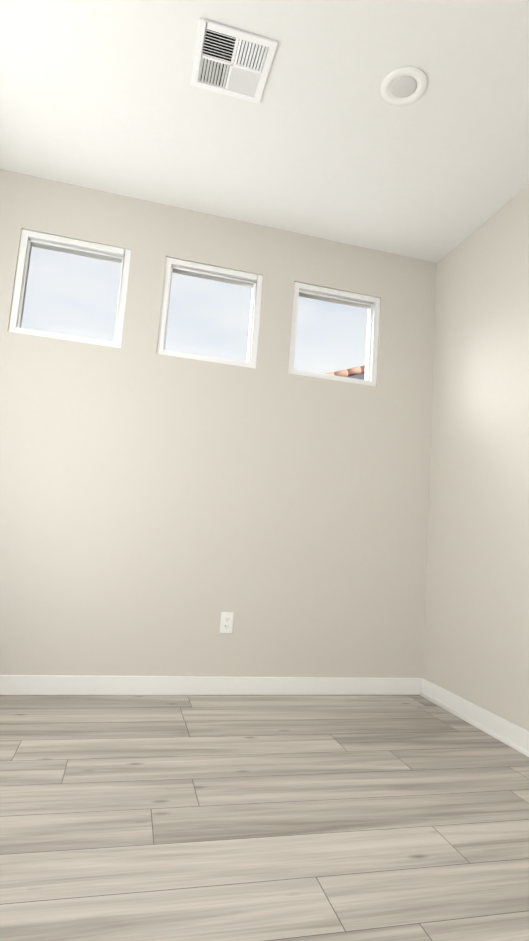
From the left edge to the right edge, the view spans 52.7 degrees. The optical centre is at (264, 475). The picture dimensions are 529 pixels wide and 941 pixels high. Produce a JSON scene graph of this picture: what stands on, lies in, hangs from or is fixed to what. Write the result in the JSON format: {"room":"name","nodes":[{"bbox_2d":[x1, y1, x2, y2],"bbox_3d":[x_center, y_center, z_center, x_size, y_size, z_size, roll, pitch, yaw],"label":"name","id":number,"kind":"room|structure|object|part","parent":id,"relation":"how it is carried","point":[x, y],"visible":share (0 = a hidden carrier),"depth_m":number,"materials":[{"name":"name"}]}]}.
{"room":"empty room","nodes":[
{"label":"empty room","id":0,"kind":"room"},
{"bbox_2d":[0,169,436,677],"bbox_3d":[0.911,-0.047,3.406,5.978,2.740,0.150,6,-7,-14],"label":"wall","id":1,"kind":"structure","parent":0,"point":[159,513],"depth_m":3.01,"materials":[{"name":"paint"}]},
{"bbox_2d":[8,229,130,347],"bbox_3d":[-1.068,-1.015,2.970,0.580,0.589,0.074,6,-7,-14],"label":"window","id":2,"kind":"structure","parent":1,"relation":"in","point":[28,239],"depth_m":2.95,"materials":[{"name":"white plastic"}]},
{"bbox_2d":[32,245,120,262],"bbox_3d":[-1.085,-1.009,3.035,0.580,0.585,0.065,6,-7,-14],"label":"window","id":3,"kind":"structure","parent":1,"relation":"in","point":[74,253],"depth_m":3.08,"materials":[{"name":"white plastic"}]},
{"bbox_2d":[156,257,262,367],"bbox_3d":[-0.319,-0.940,3.154,0.580,0.589,0.074,6,-7,-14],"label":"window","id":4,"kind":"structure","parent":1,"relation":"in","point":[183,267],"depth_m":3.15,"materials":[{"name":"white plastic"}]},
{"bbox_2d":[0,675,419,694],"bbox_3d":[-0.478,1.122,2.847,2.955,0.095,0.017,6,-7,-14],"label":"baseboard","id":5,"kind":"structure","parent":1,"relation":"attached to","point":[132,685],"depth_m":2.87,"materials":[{"name":"white wood"}]},
{"bbox_2d":[172,272,251,287],"bbox_3d":[-0.336,-0.933,3.220,0.580,0.585,0.065,6,-7,-14],"label":"window","id":6,"kind":"structure","parent":1,"relation":"in","point":[212,279],"depth_m":3.28,"materials":[{"name":"white plastic"}]},
{"bbox_2d":[220,612,233,633],"bbox_3d":[-0.208,0.815,2.948,0.070,0.115,0.009,6,-7,-14],"label":"electrical outlet","id":7,"kind":"object","parent":1,"relation":"attached to","point":[226,624],"visible":1,"depth_m":2.94,"materials":[{"name":"white plastic"}]},
{"bbox_2d":[288,282,379,385],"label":"window","id":8,"kind":"structure","parent":1,"relation":"in","point":[371,303],"depth_m":3.35,"materials":[{"name":"white plastic"}]},
{"bbox_2d":[0,695,528,940],"bbox_3d":[-0.276,1.083,1.750,3.115,0.060,2.531,6,-7,-14],"label":"floor","id":9,"kind":"structure","parent":0,"point":[264,817],"depth_m":1.63,"materials":[{"name":"grey wood"}]},
{"bbox_2d":[0,0,528,262],"bbox_3d":[1.684,-1.731,0.959,5.978,0.120,5.581,6,-7,-14],"label":"ceiling","id":10,"kind":"structure","parent":0,"point":[323,139],"depth_m":2.40,"materials":[{"name":"paint"}]},
{"bbox_2d":[190,18,277,103],"bbox_3d":[-0.131,-1.650,2.144,0.300,0.012,0.304,6,-7,-14],"label":"ceiling vent","id":11,"kind":"object","parent":10,"relation":"in","point":[232,62],"visible":1,"depth_m":2.13,"materials":[{"name":"white plastic"}]},
{"bbox_2d":[380,66,427,105],"bbox_3d":[0.573,-1.594,2.196,0.188,0.011,0.188,6,-7,-14],"label":"recessed light","id":12,"kind":"object","parent":10,"relation":"in","point":[418,75],"depth_m":2.19,"materials":[{"name":"white plastic"}]},
{"bbox_3d":[0.573,-1.596,2.196,0.106,0.006,0.106,6,-7,-14],"label":"recessed ceiling light trim lens","id":13,"kind":"part","parent":12,"relation":"part of","materials":[{"name":"white plastic"}]},
{"bbox_2d":[423,184,528,730],"bbox_3d":[1.434,-0.163,2.135,0.150,2.740,2.581,6,-7,-14],"label":"wall","id":14,"kind":"structure","parent":0,"point":[476,640],"depth_m":2.86,"materials":[{"name":"paint"}]},
{"bbox_2d":[419,678,528,756],"bbox_3d":[1.265,1.137,1.936,0.017,0.095,2.563,6,-7,-14],"label":"baseboard","id":15,"kind":"structure","parent":14,"relation":"attached to","point":[517,735],"depth_m":2.67,"materials":[{"name":"white wood"}]},
{"label":"outside","id":16,"kind":"structure","parent":0,"visible":0},
{"bbox_2d":[326,365,364,379],"bbox_3d":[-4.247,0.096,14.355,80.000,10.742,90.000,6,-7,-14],"label":"roof","id":17,"kind":"structure","parent":16,"point":[352,372],"depth_m":12.99,"materials":[{"name":"ceramic"}]}
]}

